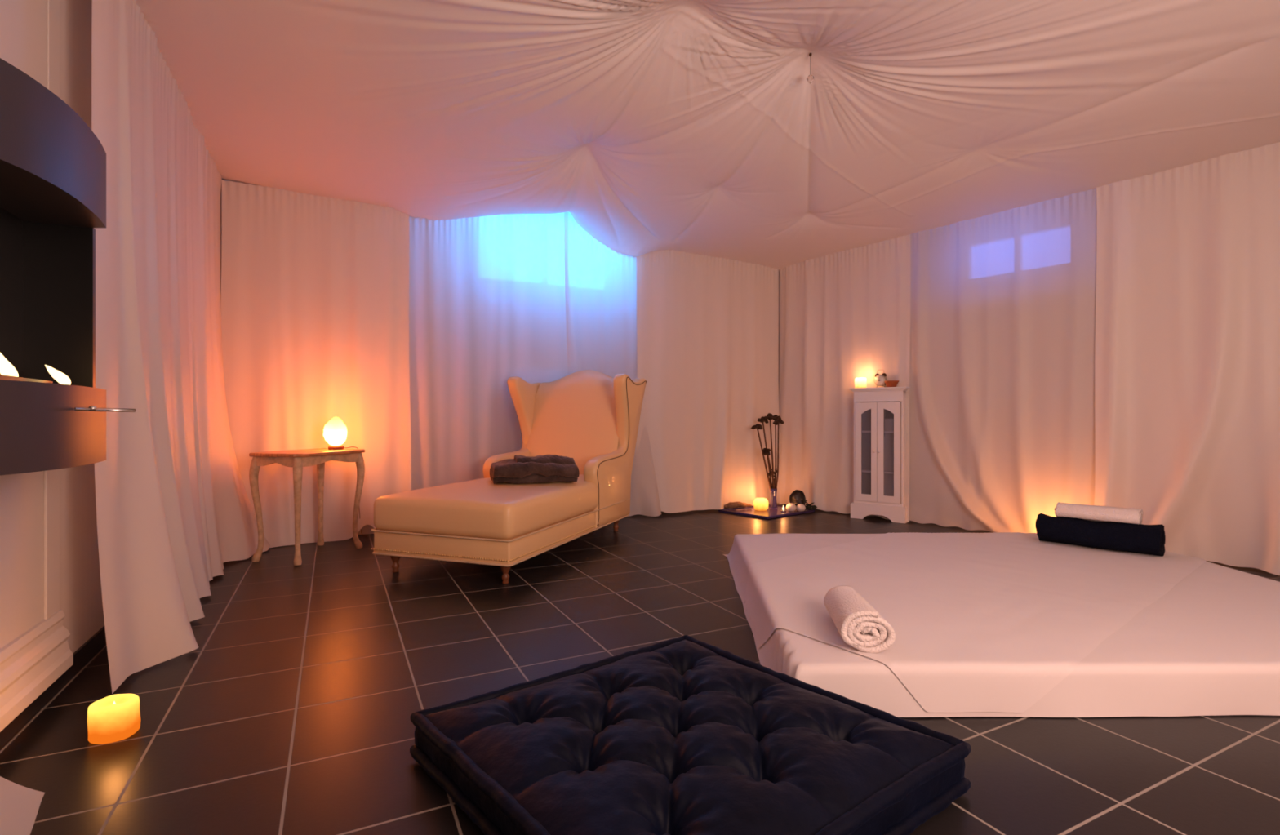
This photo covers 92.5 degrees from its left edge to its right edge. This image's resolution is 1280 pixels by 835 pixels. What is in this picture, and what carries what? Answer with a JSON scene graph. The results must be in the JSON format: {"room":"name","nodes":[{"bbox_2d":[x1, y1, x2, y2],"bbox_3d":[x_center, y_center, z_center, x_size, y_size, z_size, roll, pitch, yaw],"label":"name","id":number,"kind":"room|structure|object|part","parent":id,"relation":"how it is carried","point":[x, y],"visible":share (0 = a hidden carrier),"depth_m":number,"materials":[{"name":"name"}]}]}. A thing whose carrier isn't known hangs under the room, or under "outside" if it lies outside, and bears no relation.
{"room":"spa","nodes":[
{"label":"spa","id":0,"kind":"room"},
{"bbox_2d":[0,0,104,653],"bbox_3d":[-1.580,-0.560,1.312,0.120,2.800,5.908,0,0,-26],"label":"wall","id":1,"kind":"structure","parent":0,"point":[23,23],"depth_m":1.80,"materials":[{"name":"beige paint"}]},
{"bbox_2d":[0,0,73,732],"bbox_3d":[-1.357,-0.595,1.035,0.036,2.730,1.928,0,0,-26],"label":"trim","id":2,"kind":"structure","parent":1,"relation":"attached to","point":[32,662],"depth_m":1.80,"materials":[{"name":"beige"}]},
{"bbox_2d":[0,626,106,748],"bbox_3d":[-1.530,0.805,1.355,0.008,0.070,5.664,0,0,-26],"label":"baseboard","id":3,"kind":"structure","parent":1,"relation":"attached to","point":[92,646],"depth_m":1.89,"materials":[{"name":"wood"}]},
{"bbox_2d":[0,57,135,475],"bbox_3d":[-1.371,-0.307,1.381,0.308,0.850,0.863,0,0,-26],"label":"fireplace","id":4,"kind":"object","parent":1,"relation":"attached to","point":[53,165],"visible":1,"depth_m":1.53,"materials":[{"name":"grey metal"}]},
{"bbox_3d":[-1.395,-0.077,1.309,0.070,0.025,0.446,0,0,-26],"label":"burner","id":5,"kind":"part","parent":4,"relation":"part of","materials":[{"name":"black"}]},
{"bbox_3d":[-1.333,-0.022,1.490,0.016,0.014,0.016,0,0,0],"label":"rod knob","id":6,"kind":"part","parent":4,"relation":"part of","materials":[{"name":"silver metal"}]},
{"bbox_3d":[-1.321,-0.019,1.515,0.008,0.011,0.122,0,0,25],"label":"damper rod","id":7,"kind":"part","parent":4,"relation":"part of","materials":[{"name":"silver metal"}]},
{"bbox_2d":[220,178,778,534],"bbox_3d":[-0.819,-0.560,5.211,4.687,2.800,0.420,0,0,-26],"label":"wall","id":8,"kind":"structure","parent":0,"point":[366,529],"depth_m":4.03,"materials":[{"name":"beige paint"}]},
{"bbox_2d":[0,504,1279,834],"bbox_3d":[1.073,0.890,2.902,6.651,0.100,7.108,0,0,-26],"label":"floor","id":9,"kind":"structure","parent":0,"point":[295,703],"depth_m":1.75,"materials":[{"name":"tile"}]},
{"bbox_2d":[87,693,141,744],"bbox_3d":[-1.388,0.792,1.616,0.105,0.094,0.098,0,0,-9],"label":"candle","id":10,"kind":"object","parent":9,"relation":"on","point":[111,718],"visible":1,"depth_m":1.58,"materials":[{"name":"wax"}]},
{"bbox_2d":[248,448,364,565],"bbox_3d":[-2.024,0.523,3.755,0.409,0.637,0.576,0,0,17],"label":"side table","id":11,"kind":"object","parent":9,"relation":"on","point":[296,459],"visible":0.98,"depth_m":3.57,"materials":[{"name":"brown wood"}]},
{"bbox_3d":[-2.240,0.530,3.572,0.062,0.623,0.062,0,0,17],"label":"leg","id":12,"kind":"part","parent":11,"relation":"part of","materials":[{"name":"brown wood"}]},
{"bbox_3d":[-1.947,0.530,3.483,0.062,0.623,0.062,0,0,17],"label":"leg","id":13,"kind":"part","parent":11,"relation":"part of","materials":[{"name":"brown wood"}]},
{"bbox_3d":[-2.101,0.530,4.028,0.062,0.623,0.062,0,0,17],"label":"leg","id":14,"kind":"part","parent":11,"relation":"part of","materials":[{"name":"brown wood"}]},
{"bbox_2d":[323,417,366,536],"bbox_3d":[-1.956,0.416,4.083,0.142,0.841,0.452,0,0,0],"label":"salt lamp","id":15,"kind":"object","parent":11,"relation":"on","point":[335,432],"visible":0.97,"depth_m":3.89,"materials":[{"name":"yellow stone"}]},
{"bbox_3d":[-1.934,0.516,4.138,0.023,0.642,0.343,0,0,0],"label":"cord","id":16,"kind":"part","parent":15,"relation":"part of","materials":[{"name":"brown plastic"}]},
{"bbox_3d":[-1.808,0.530,3.938,0.062,0.623,0.062,0,0,17],"label":"leg","id":17,"kind":"part","parent":11,"relation":"part of","materials":[{"name":"brown wood"}]},
{"bbox_2d":[370,369,646,583],"bbox_3d":[-0.718,0.230,4.035,0.977,1.220,1.929,0,0,20],"label":"chaise longue","id":18,"kind":"object","parent":9,"relation":"on","point":[589,417],"visible":0.98,"depth_m":3.70,"materials":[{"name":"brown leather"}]},
{"bbox_3d":[-1.332,0.783,3.336,0.060,0.114,0.060,0,0,20],"label":"leg","id":19,"kind":"part","parent":18,"relation":"part of","materials":[{"name":"brown wood"}]},
{"bbox_3d":[-0.764,0.704,3.915,0.859,0.012,1.653,0,0,20],"label":"nailhead trim","id":20,"kind":"part","parent":18,"relation":"part of","materials":[{"name":"gold metal"}]},
{"bbox_3d":[-0.758,0.667,3.923,0.840,0.125,1.660,0,0,20],"label":"rail","id":21,"kind":"part","parent":18,"relation":"part of","materials":[{"name":"brown leather"}]},
{"bbox_2d":[373,474,598,539],"bbox_3d":[-0.780,0.505,3.861,0.860,0.206,1.552,0,0,20],"label":"seat cushion","id":22,"kind":"object","parent":18,"relation":"on","point":[481,508],"depth_m":3.21,"materials":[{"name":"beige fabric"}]},
{"bbox_3d":[-0.682,0.783,3.105,0.060,0.114,0.060,0,0,20],"label":"leg","id":23,"kind":"part","parent":18,"relation":"part of","materials":[{"name":"brown wood"}]},
{"bbox_3d":[-0.933,0.209,4.655,0.150,1.041,0.878,0,0,20],"label":"wing arm","id":24,"kind":"part","parent":18,"relation":"part of","materials":[{"name":"brown leather"}]},
{"bbox_2d":[489,454,579,484],"bbox_3d":[-0.668,0.318,3.851,0.520,0.165,0.315,0,0,-18],"label":"fur throw","id":25,"kind":"object","parent":18,"relation":"on","point":[519,469],"visible":1,"depth_m":3.75,"materials":[{"name":"brown fur"}]},
{"bbox_3d":[-0.474,0.175,4.719,0.750,1.110,0.477,0,0,20],"label":"backrest","id":26,"kind":"part","parent":18,"relation":"part of","materials":[{"name":"brown leather"}]},
{"bbox_3d":[-0.160,0.209,4.380,0.150,1.041,0.878,0,0,20],"label":"wing arm","id":27,"kind":"part","parent":18,"relation":"part of","materials":[{"name":"brown leather"}]},
{"bbox_3d":[-0.178,0.783,4.523,0.060,0.114,0.060,0,0,20],"label":"leg","id":28,"kind":"part","parent":18,"relation":"part of","materials":[{"name":"brown wood"}]},
{"bbox_2d":[409,635,971,834],"bbox_3d":[0.087,0.766,1.434,0.909,0.144,0.958,0,0,-40],"label":"floor cushion","id":29,"kind":"object","parent":9,"relation":"on","point":[685,735],"visible":1,"depth_m":1.31,"materials":[{"name":"blue fabric"}]},
{"bbox_2d":[718,505,815,519],"bbox_3d":[1.130,0.828,5.460,0.680,0.022,0.553,0,0,-39],"label":"tray","id":30,"kind":"object","parent":9,"relation":"on","point":[769,513],"visible":0.75,"depth_m":5.33,"materials":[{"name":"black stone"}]},
{"bbox_2d":[724,502,751,508],"bbox_3d":[0.887,0.792,5.539,0.265,0.064,0.064,0,0,-14],"label":"driftwood","id":31,"kind":"object","parent":30,"relation":"on","point":[731,504],"visible":1,"depth_m":5.51,"materials":[{"name":"brown wood"}]},
{"bbox_2d":[753,497,768,511],"bbox_3d":[1.078,0.771,5.456,0.123,0.106,0.126,0,0,-17],"label":"candle","id":32,"kind":"object","parent":30,"relation":"on","point":[759,504],"visible":1,"depth_m":5.41,"materials":[{"name":"wax"}]},
{"bbox_2d":[768,488,777,509],"bbox_3d":[1.204,0.732,5.520,0.074,0.186,0.074,0,0,0],"label":"vase","id":33,"kind":"object","parent":30,"relation":"on","point":[773,504],"visible":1,"depth_m":5.50,"materials":[{"name":"purple glass"}]},
{"bbox_2d":[751,423,771,492],"bbox_3d":[1.107,0.431,5.501,0.223,0.751,0.086,0,0,0],"label":"dried flower","id":34,"kind":"object","parent":33,"relation":"in","point":[757,426],"visible":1,"depth_m":5.50,"materials":[{"name":"brown plant"}]},
{"bbox_2d":[757,416,772,488],"bbox_3d":[1.137,0.398,5.550,0.155,0.814,0.085,0,0,0],"label":"dried flower","id":35,"kind":"object","parent":33,"relation":"in","point":[762,420],"visible":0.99,"depth_m":5.53,"materials":[{"name":"brown plant"}]},
{"bbox_2d":[762,448,775,488],"bbox_3d":[1.161,0.539,5.500,0.127,0.531,0.084,0,0,0],"label":"dried flower","id":36,"kind":"object","parent":33,"relation":"in","point":[766,451],"visible":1,"depth_m":5.50,"materials":[{"name":"brown plant"}]},
{"bbox_2d":[764,413,775,488],"bbox_3d":[1.177,0.382,5.519,0.097,0.845,0.088,0,0,-35],"label":"dried flower","id":37,"kind":"object","parent":33,"relation":"in","point":[769,416],"visible":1,"depth_m":5.51,"materials":[{"name":"brown plant"}]},
{"bbox_2d":[770,414,781,488],"bbox_3d":[1.231,0.389,5.550,0.108,0.832,0.085,0,0,0],"label":"dried flower","id":38,"kind":"object","parent":33,"relation":"in","point":[775,415],"visible":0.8,"depth_m":5.53,"materials":[{"name":"brown plant"}]},
{"bbox_2d":[773,418,783,488],"bbox_3d":[1.240,0.407,5.490,0.099,0.797,0.085,0,0,0],"label":"dried flower","id":39,"kind":"object","parent":33,"relation":"in","point":[777,421],"visible":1,"depth_m":5.50,"materials":[{"name":"brown plant"}]},
{"bbox_2d":[786,502,795,511],"bbox_3d":[1.326,0.788,5.370,0.088,0.075,0.087,0,0,0],"label":"stone","id":40,"kind":"object","parent":30,"relation":"on","point":[790,507],"visible":1,"depth_m":5.34,"materials":[{"name":"beige stone"}]},
{"bbox_2d":[795,503,805,511],"bbox_3d":[1.411,0.792,5.370,0.080,0.068,0.079,0,0,0],"label":"stone","id":41,"kind":"object","parent":30,"relation":"on","point":[800,507],"visible":1,"depth_m":5.34,"materials":[{"name":"beige stone"}]},
{"bbox_2d":[789,489,817,510],"bbox_3d":[1.460,0.734,5.474,0.250,0.177,0.144,0,0,0],"label":"pod","id":42,"kind":"object","parent":30,"relation":"on","point":[797,497],"visible":0.84,"depth_m":5.45,"materials":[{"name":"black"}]},
{"bbox_2d":[848,386,910,523],"bbox_3d":[1.966,0.297,5.032,0.451,1.085,0.159,0,0,39],"label":"display cabinet","id":43,"kind":"object","parent":9,"relation":"on","point":[870,404],"visible":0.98,"depth_m":5.00,"materials":[{"name":"white paint"}]},
{"bbox_2d":[854,377,866,387],"bbox_3d":[1.854,-0.291,5.143,0.093,0.091,0.081,0,0,39],"label":"candle","id":44,"kind":"object","parent":43,"relation":"on","point":[861,382],"visible":0.86,"depth_m":5.11,"materials":[{"name":"wax"}]},
{"bbox_3d":[1.869,0.281,5.054,0.176,0.813,0.016,0,0,39],"label":"door","id":45,"kind":"part","parent":43,"relation":"part of","materials":[{"name":"white paint"}]},
{"bbox_2d":[874,369,887,387],"bbox_3d":[1.986,-0.320,5.053,0.050,0.150,0.096,0,0,-40],"label":"alarm clock","id":46,"kind":"object","parent":43,"relation":"on","point":[879,380],"visible":0.94,"depth_m":5.03,"materials":[{"name":"beige metal"}]},
{"bbox_2d":[862,431,901,433],"bbox_3d":[1.980,0.118,5.048,0.363,0.014,0.093,0,0,39],"label":"shelf","id":47,"kind":"object","parent":43,"relation":"attached to","point":[863,432],"depth_m":4.98,"materials":[{"name":"white paint"}]},
{"bbox_2d":[862,469,901,474],"bbox_3d":[1.980,0.448,5.048,0.363,0.014,0.093,0,0,39],"label":"shelf","id":48,"kind":"object","parent":43,"relation":"attached to","point":[864,471],"depth_m":5.00,"materials":[{"name":"white paint"}]},
{"bbox_3d":[2.010,0.281,4.942,0.176,0.813,0.016,0,0,39],"label":"door","id":49,"kind":"part","parent":43,"relation":"part of","materials":[{"name":"white paint"}]},
{"bbox_2d":[884,418,893,431],"bbox_3d":[2.056,0.060,4.984,0.104,0.100,0.070,0,0,39],"label":"storage box","id":50,"kind":"object","parent":43,"relation":"on","point":[889,423],"visible":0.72,"depth_m":4.96,"materials":[{"name":"grey"}]},
{"bbox_2d":[884,408,893,418],"bbox_3d":[2.056,-0.037,4.984,0.100,0.095,0.060,0,0,39],"label":"storage box","id":51,"kind":"object","parent":50,"relation":"on","point":[888,415],"visible":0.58,"depth_m":4.97,"materials":[{"name":"grey"}]},
{"bbox_2d":[884,380,899,386],"bbox_3d":[2.051,-0.273,4.989,0.116,0.053,0.116,0,0,0],"label":"bowl","id":52,"kind":"object","parent":43,"relation":"on","point":[889,383],"visible":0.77,"depth_m":4.95,"materials":[{"name":"brown ceramic"}]},
{"bbox_2d":[723,533,1279,717],"bbox_3d":[1.590,0.766,2.684,2.434,0.144,2.132,0,0,0],"label":"mattress","id":53,"kind":"object","parent":9,"relation":"on","point":[1210,646],"visible":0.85,"depth_m":1.75,"materials":[{"name":"white fabric"}]},
{"bbox_2d":[743,532,1207,712],"bbox_3d":[1.438,0.758,2.765,2.482,0.137,1.352,0,0,-39],"label":"sheet","id":54,"kind":"object","parent":53,"relation":"on","point":[980,622],"visible":0.98,"depth_m":2.30,"materials":[{"name":"white fabric"}]},
{"bbox_2d":[823,585,895,653],"bbox_3d":[0.688,0.629,1.963,0.155,0.121,0.348,0,0,7],"label":"rolled towel","id":55,"kind":"object","parent":54,"relation":"on","point":[860,625],"visible":1,"depth_m":1.80,"materials":[{"name":"white fabric"}]},
{"bbox_2d":[1035,513,1165,555],"bbox_3d":[2.435,0.612,3.254,0.207,0.158,0.538,0,0,-43],"label":"rolled towel","id":56,"kind":"object","parent":54,"relation":"on","point":[1113,535],"visible":1,"depth_m":3.17,"materials":[{"name":"black fabric"}]},
{"bbox_2d":[1053,502,1143,524],"bbox_3d":[2.426,0.509,3.246,0.108,0.084,0.370,0,0,-43],"label":"rolled towel","id":57,"kind":"object","parent":56,"relation":"on","point":[1086,512],"visible":0.99,"depth_m":3.21,"materials":[{"name":"white fabric"}]},
{"bbox_2d":[136,0,1279,271],"bbox_3d":[1.207,-1.598,2.375,7.846,0.457,7.150,0,0,0],"label":"drape","id":58,"kind":"object","parent":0,"point":[695,126],"visible":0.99,"depth_m":3.06,"materials":[{"name":"white fabric"}]},
{"bbox_2d":[0,776,44,834],"bbox_3d":[-1.042,-0.345,0.779,0.165,2.362,1.087,0,0,-26],"label":"curtain","id":59,"kind":"object","parent":58,"relation":"hanging from","point":[20,805],"visible":1,"depth_m":1.19,"materials":[{"name":"white fabric"}]},
{"bbox_2d":[91,0,198,693],"bbox_3d":[-1.684,-0.349,2.027,0.224,2.362,0.385,0,0,0],"label":"curtain","id":60,"kind":"object","parent":58,"relation":"hanging from","point":[147,624],"visible":0.95,"depth_m":2.03,"materials":[{"name":"white fabric"}]},
{"bbox_2d":[128,0,211,622],"bbox_3d":[-1.921,-0.349,2.583,0.176,2.362,1.093,0,0,-26],"label":"curtain","id":61,"kind":"object","parent":58,"relation":"hanging from","point":[160,114],"visible":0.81,"depth_m":2.54,"materials":[{"name":"white fabric"}]},
{"bbox_2d":[189,113,270,581],"bbox_3d":[-2.328,-0.349,3.514,0.290,2.362,1.124,0,0,-26],"label":"curtain","id":62,"kind":"object","parent":58,"relation":"hanging from","point":[228,519],"visible":0.87,"depth_m":3.47,"materials":[{"name":"white fabric"}]},
{"bbox_2d":[221,180,411,547],"bbox_3d":[-2.138,-0.342,4.105,1.144,2.357,0.162,0,0,-26],"label":"curtain","id":63,"kind":"object","parent":58,"relation":"hanging from","point":[315,289],"visible":0.85,"depth_m":4.15,"materials":[{"name":"white fabric"}]},
{"bbox_2d":[408,212,568,490],"bbox_3d":[-1.191,-0.477,4.778,1.297,2.618,0.291,0,0,-31],"label":"curtain","id":64,"kind":"object","parent":58,"relation":"hanging from","point":[487,302],"visible":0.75,"depth_m":4.65,"materials":[{"name":"white fabric"}]},
{"bbox_2d":[564,211,661,516],"bbox_3d":[-0.243,-0.477,5.131,0.859,2.617,0.265,0,0,-7],"label":"curtain","id":65,"kind":"object","parent":58,"relation":"hanging from","point":[601,281],"visible":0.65,"depth_m":5.12,"materials":[{"name":"white fabric"}]},
{"bbox_2d":[635,249,780,513],"bbox_3d":[0.685,-0.330,5.503,1.546,2.292,0.152,0,0,-26],"label":"curtain","id":66,"kind":"object","parent":58,"relation":"hanging from","point":[708,326],"visible":0.97,"depth_m":5.51,"materials":[{"name":"white fabric"}]},
{"bbox_2d":[806,53,813,84],"bbox_3d":[0.851,-1.743,3.057,0.035,0.154,0.035,0,0,22],"label":"crystal pendant","id":67,"kind":"object","parent":58,"relation":"hanging from","point":[810,78],"visible":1,"depth_m":3.05,"materials":[{"name":"white"}]},
{"bbox_2d":[777,234,910,521],"bbox_3d":[1.717,-0.323,5.381,0.110,2.310,1.321,0,0,-39],"label":"curtain","id":68,"kind":"object","parent":58,"relation":"hanging from","point":[845,315],"visible":0.89,"depth_m":5.43,"materials":[{"name":"white fabric"}]},
{"bbox_2d":[908,188,1097,533],"bbox_3d":[2.514,-0.330,4.399,0.126,2.323,1.347,0,0,-39],"label":"curtain","id":69,"kind":"object","parent":58,"relation":"hanging from","point":[1002,424],"visible":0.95,"depth_m":4.37,"materials":[{"name":"white fabric"}]},
{"bbox_2d":[1094,142,1279,575],"bbox_3d":[3.438,-0.338,3.192,0.185,2.340,1.801,0,0,-39],"label":"curtain","id":70,"kind":"object","parent":58,"relation":"hanging from","point":[1187,352],"visible":0.96,"depth_m":3.56,"materials":[{"name":"white fabric"}]},
{"bbox_2d":[778,271,779,397],"bbox_3d":[3.437,-0.560,3.752,0.300,2.800,6.175,0,0,-39],"label":"wall","id":71,"kind":"structure","parent":0,"point":[779,272],"depth_m":6.06,"materials":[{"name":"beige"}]}
]}

